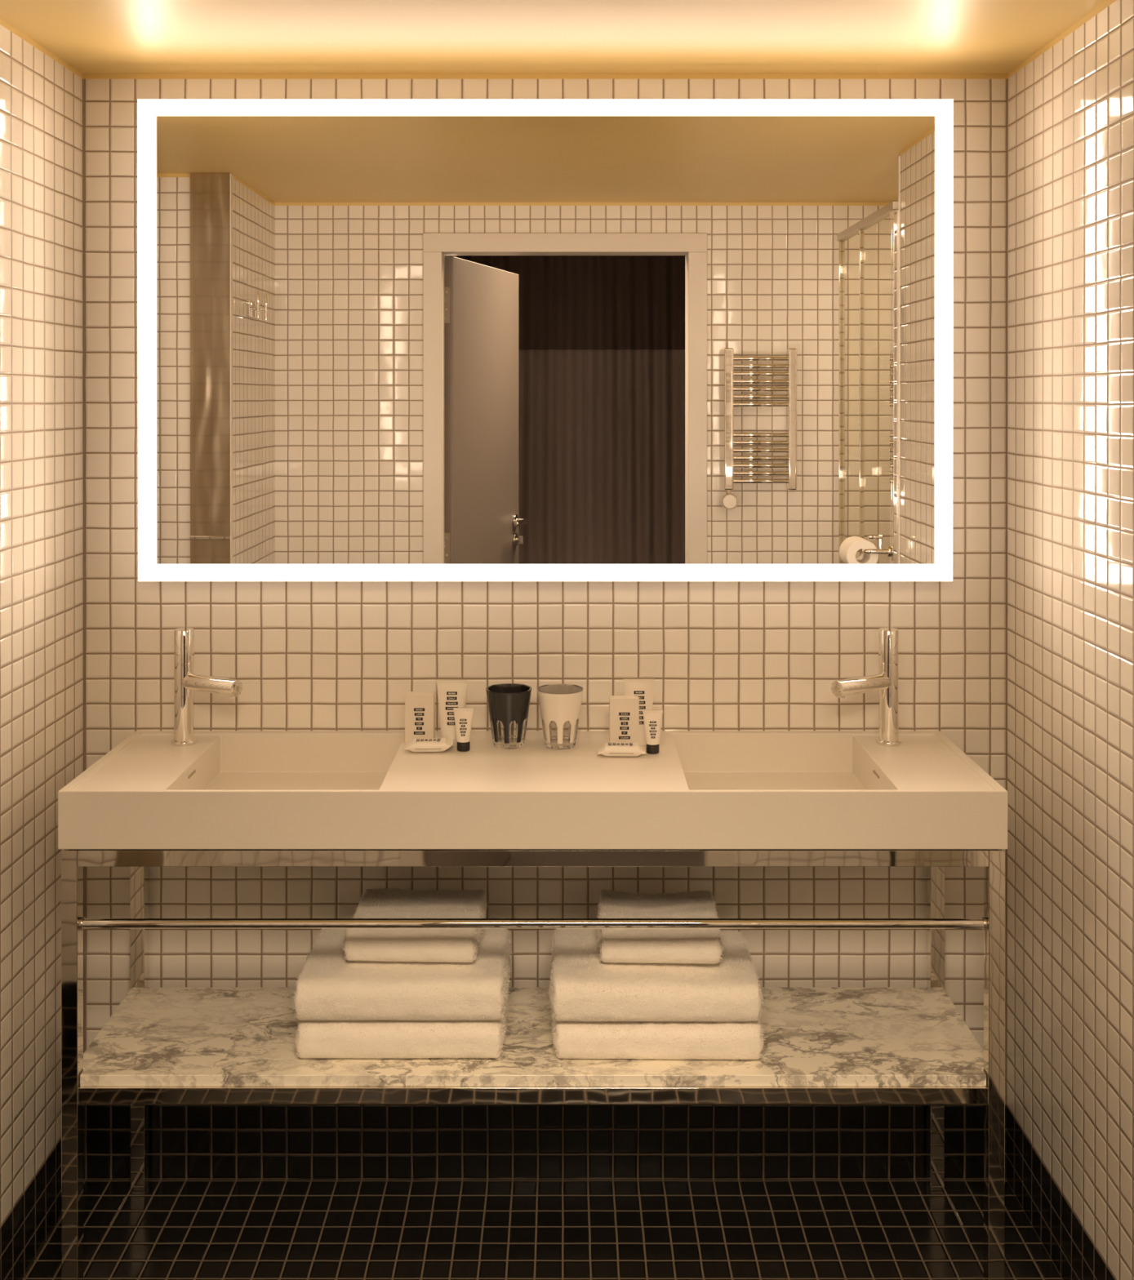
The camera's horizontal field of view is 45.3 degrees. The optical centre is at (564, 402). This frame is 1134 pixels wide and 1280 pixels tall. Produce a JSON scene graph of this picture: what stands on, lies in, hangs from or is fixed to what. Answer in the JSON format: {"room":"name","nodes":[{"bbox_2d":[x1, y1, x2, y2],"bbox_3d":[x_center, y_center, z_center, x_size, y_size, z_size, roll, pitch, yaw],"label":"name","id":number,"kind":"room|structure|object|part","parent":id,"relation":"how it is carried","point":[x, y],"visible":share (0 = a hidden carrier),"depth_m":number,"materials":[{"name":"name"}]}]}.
{"room":"hotel bathroom","nodes":[
{"label":"hotel bathroom","id":0,"kind":"room"},
{"bbox_2d":[0,24,84,1227],"bbox_3d":[-1.479,0.379,2.442,1.043,2.040,0.720,0,0,0],"label":"wall","id":1,"kind":"structure","parent":0,"point":[42,708],"depth_m":2.45,"materials":[{"name":"white tile"}]},
{"bbox_2d":[0,17,82,78],"bbox_3d":[-1.479,-0.646,2.438,1.043,0.011,0.720,0,0,0],"label":"trim","id":2,"kind":"structure","parent":1,"relation":"attached to","point":[2,23],"depth_m":2.48,"materials":[{"name":"yellow paint"}]},
{"bbox_2d":[22,1178,1062,1279],"bbox_3d":[0.000,1.602,1.741,4.200,0.100,2.130,0,0,0],"label":"floor","id":3,"kind":"structure","parent":0,"point":[172,1228],"depth_m":2.55,"materials":[{"name":"black tile"}]},
{"bbox_2d":[61,848,1004,1279],"bbox_3d":[-0.054,1.151,2.497,1.598,0.796,0.395,0,0,0],"label":"frame","id":4,"kind":"object","parent":3,"relation":"on","point":[73,1095],"visible":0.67,"depth_m":2.30,"materials":[{"name":"silver metal"}]},
{"bbox_3d":[-0.839,1.154,2.313,0.028,0.792,0.028,0,0,0],"label":"leg","id":5,"kind":"part","parent":4,"relation":"part of","materials":[{"name":"silver metal"}]},
{"bbox_3d":[-0.839,1.153,2.678,0.028,0.792,0.028,0,0,0],"label":"leg","id":6,"kind":"part","parent":4,"relation":"part of","materials":[{"name":"silver metal"}]},
{"bbox_2d":[57,730,1007,848],"bbox_3d":[-0.054,0.704,2.495,1.601,0.099,0.415,0,0,0],"label":"basin","id":7,"kind":"object","parent":4,"relation":"on","point":[227,789],"visible":0.98,"depth_m":2.29,"materials":[{"name":"beige ceramic"}]},
{"bbox_2d":[170,627,242,746],"bbox_3d":[-0.685,0.548,2.592,0.162,0.220,0.048,0,0,29],"label":"tap","id":8,"kind":"object","parent":7,"relation":"on","point":[186,682],"visible":1,"depth_m":2.60,"materials":[{"name":"silver metal"}]},
{"bbox_2d":[404,691,435,742],"bbox_3d":[-0.280,0.608,2.622,0.055,0.093,0.026,0,0,0],"label":"carton","id":9,"kind":"object","parent":7,"relation":"on","point":[420,706],"visible":0.98,"depth_m":2.61,"materials":[{"name":"beige cardboard"}]},
{"bbox_2d":[404,737,453,752],"bbox_3d":[-0.254,0.644,2.552,0.088,0.020,0.051,0,0,-2],"label":"packet","id":10,"kind":"object","parent":7,"relation":"on","point":[439,744],"visible":1,"depth_m":2.53,"materials":[{"name":"beige plastic"}]},
{"bbox_2d":[435,679,467,746],"bbox_3d":[-0.215,0.592,2.594,0.048,0.124,0.043,0,0,40],"label":"tube","id":11,"kind":"object","parent":7,"relation":"on","point":[451,693],"visible":0.79,"depth_m":2.59,"materials":[{"name":"beige plastic"}]},
{"bbox_2d":[453,707,473,751],"bbox_3d":[-0.191,0.614,2.553,0.032,0.080,0.025,0,0,35],"label":"tube","id":12,"kind":"object","parent":7,"relation":"on","point":[463,716],"visible":1,"depth_m":2.55,"materials":[{"name":"beige plastic"}]},
{"bbox_2d":[485,683,531,749],"bbox_3d":[-0.107,0.600,2.591,0.088,0.108,0.088,0,0,0],"label":"tumbler","id":13,"kind":"object","parent":7,"relation":"on","point":[508,704],"visible":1,"depth_m":2.56,"materials":[{"name":"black glass"}]},
{"bbox_2d":[537,684,582,749],"bbox_3d":[-0.009,0.600,2.587,0.088,0.108,0.088,0,0,0],"label":"tumbler","id":14,"kind":"object","parent":7,"relation":"on","point":[560,704],"visible":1,"depth_m":2.56,"materials":[{"name":"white glass"}]},
{"bbox_2d":[597,742,645,756],"bbox_3d":[0.106,0.644,2.522,0.088,0.019,0.051,0,0,2],"label":"packet","id":15,"kind":"object","parent":7,"relation":"on","point":[609,749],"visible":1,"depth_m":2.50,"materials":[{"name":"beige plastic"}]},
{"bbox_2d":[608,695,639,743],"bbox_3d":[0.113,0.608,2.586,0.055,0.093,0.026,0,0,0],"label":"carton","id":16,"kind":"object","parent":7,"relation":"on","point":[624,710],"visible":0.97,"depth_m":2.57,"materials":[{"name":"beige cardboard"}]},
{"bbox_2d":[622,679,654,746],"bbox_3d":[0.142,0.592,2.601,0.048,0.124,0.043,0,0,40],"label":"tube","id":17,"kind":"object","parent":7,"relation":"on","point":[643,689],"visible":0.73,"depth_m":2.60,"materials":[{"name":"beige plastic"}]},
{"bbox_2d":[642,709,662,754],"bbox_3d":[0.164,0.614,2.536,0.032,0.080,0.025,0,0,35],"label":"tube","id":18,"kind":"object","parent":7,"relation":"on","point":[652,718],"visible":1,"depth_m":2.53,"materials":[{"name":"beige plastic"}]},
{"bbox_2d":[831,627,901,746],"bbox_3d":[0.577,0.548,2.589,0.161,0.220,0.049,0,0,-33],"label":"tap","id":19,"kind":"object","parent":7,"relation":"on","point":[886,682],"visible":1,"depth_m":2.60,"materials":[{"name":"silver metal"}]},
{"bbox_2d":[80,986,986,1085],"bbox_3d":[-0.053,1.151,2.476,1.582,0.019,0.344,0,0,0],"label":"shelf","id":20,"kind":"object","parent":4,"relation":"on","point":[156,1036],"visible":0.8,"depth_m":2.38,"materials":[{"name":"white stone"}]},
{"bbox_2d":[293,980,510,1059],"bbox_3d":[-0.288,1.106,2.474,0.375,0.070,0.277,0,0,0],"label":"bath towel","id":21,"kind":"object","parent":20,"relation":"on","point":[362,1039],"visible":0.4,"depth_m":2.34,"materials":[{"name":"white fabric"}]},
{"bbox_2d":[293,928,511,1020],"bbox_3d":[-0.286,1.033,2.471,0.380,0.081,0.286,0,0,0],"label":"bath towel","id":22,"kind":"object","parent":21,"relation":"on","point":[330,987],"visible":0.75,"depth_m":2.35,"materials":[{"name":"white fabric"}]},
{"bbox_2d":[342,886,488,962],"bbox_3d":[-0.271,0.959,2.504,0.251,0.068,0.240,0,0,2],"label":"hand towel","id":23,"kind":"object","parent":22,"relation":"on","point":[432,945],"visible":0.86,"depth_m":2.41,"materials":[{"name":"white fabric"}]},
{"bbox_2d":[551,1013,765,1059],"bbox_3d":[0.164,1.107,2.472,0.379,0.069,0.278,0,0,1],"label":"bath towel","id":24,"kind":"object","parent":20,"relation":"on","point":[662,1040],"visible":0.38,"depth_m":2.34,"materials":[{"name":"white fabric"}]},
{"bbox_2d":[547,928,764,1021],"bbox_3d":[0.159,1.034,2.470,0.381,0.083,0.286,0,0,0],"label":"bath towel","id":25,"kind":"object","parent":24,"relation":"on","point":[583,987],"visible":0.7,"depth_m":2.35,"materials":[{"name":"white fabric"}]},
{"bbox_2d":[595,888,724,964],"bbox_3d":[0.171,0.962,2.503,0.232,0.068,0.236,0,0,2],"label":"hand towel","id":26,"kind":"object","parent":25,"relation":"on","point":[703,946],"visible":0.8,"depth_m":2.42,"materials":[{"name":"white fabric"}]},
{"bbox_3d":[-0.054,0.772,2.312,1.542,0.028,0.028,0,0,0],"label":"rail","id":27,"kind":"part","parent":4,"relation":"part of","materials":[{"name":"silver metal"}]},
{"bbox_3d":[-0.054,1.175,2.313,1.542,0.028,0.028,0,0,0],"label":"rail","id":28,"kind":"part","parent":4,"relation":"part of","materials":[{"name":"silver metal"}]},
{"bbox_3d":[0.732,1.153,2.678,0.028,0.792,0.028,0,0,0],"label":"leg","id":29,"kind":"part","parent":4,"relation":"part of","materials":[{"name":"silver metal"}]},
{"bbox_3d":[0.732,1.154,2.313,0.028,0.792,0.028,0,0,0],"label":"leg","id":30,"kind":"part","parent":4,"relation":"part of","materials":[{"name":"silver metal"}]},
{"bbox_2d":[82,79,1007,1104],"bbox_3d":[-0.039,0.378,2.752,1.836,2.040,0.100,0,0,0],"label":"wall","id":31,"kind":"structure","parent":0,"point":[305,655],"depth_m":2.70,"materials":[{"name":"white tile"}]},
{"bbox_2d":[82,73,1007,79],"bbox_3d":[-0.039,-0.648,2.748,1.836,0.011,0.100,0,0,0],"label":"trim","id":32,"kind":"structure","parent":31,"relation":"attached to","point":[85,76],"depth_m":2.70,"materials":[{"name":"yellow paint"}]},
{"bbox_2d":[137,99,953,581],"bbox_3d":[-0.037,-0.120,2.662,1.575,0.931,0.075,0,0,0],"label":"mirror","id":33,"kind":"object","parent":31,"relation":"attached to","point":[378,340],"visible":1,"depth_m":2.62,"materials":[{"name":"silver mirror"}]},
{"bbox_2d":[0,1104,1115,1279],"bbox_3d":[0.000,1.475,2.246,4.000,0.150,1.120,0,0,0],"label":"baseboard","id":34,"kind":"structure","parent":31,"relation":"attached to","point":[186,1141],"depth_m":2.71,"materials":[{"name":"black tile"}]},
{"bbox_2d":[0,0,1106,73],"bbox_3d":[0.000,-0.699,1.732,4.200,0.100,2.130,0,0,0],"label":"ceiling","id":35,"kind":"structure","parent":0,"point":[90,36],"depth_m":2.41,"materials":[{"name":"yellow paint"}]},
{"bbox_2d":[1005,0,1133,1279],"bbox_3d":[1.439,0.380,2.241,1.121,2.040,1.120,0,0,0],"label":"wall","id":36,"kind":"structure","parent":0,"point":[1069,913],"depth_m":2.35,"materials":[{"name":"white tile"}]},
{"bbox_2d":[1007,0,1116,78],"bbox_3d":[1.439,-0.646,2.237,1.121,0.011,1.120,0,0,0],"label":"trim","id":37,"kind":"structure","parent":36,"relation":"attached to","point":[1108,2],"depth_m":2.40,"materials":[{"name":"yellow paint"}]}
]}

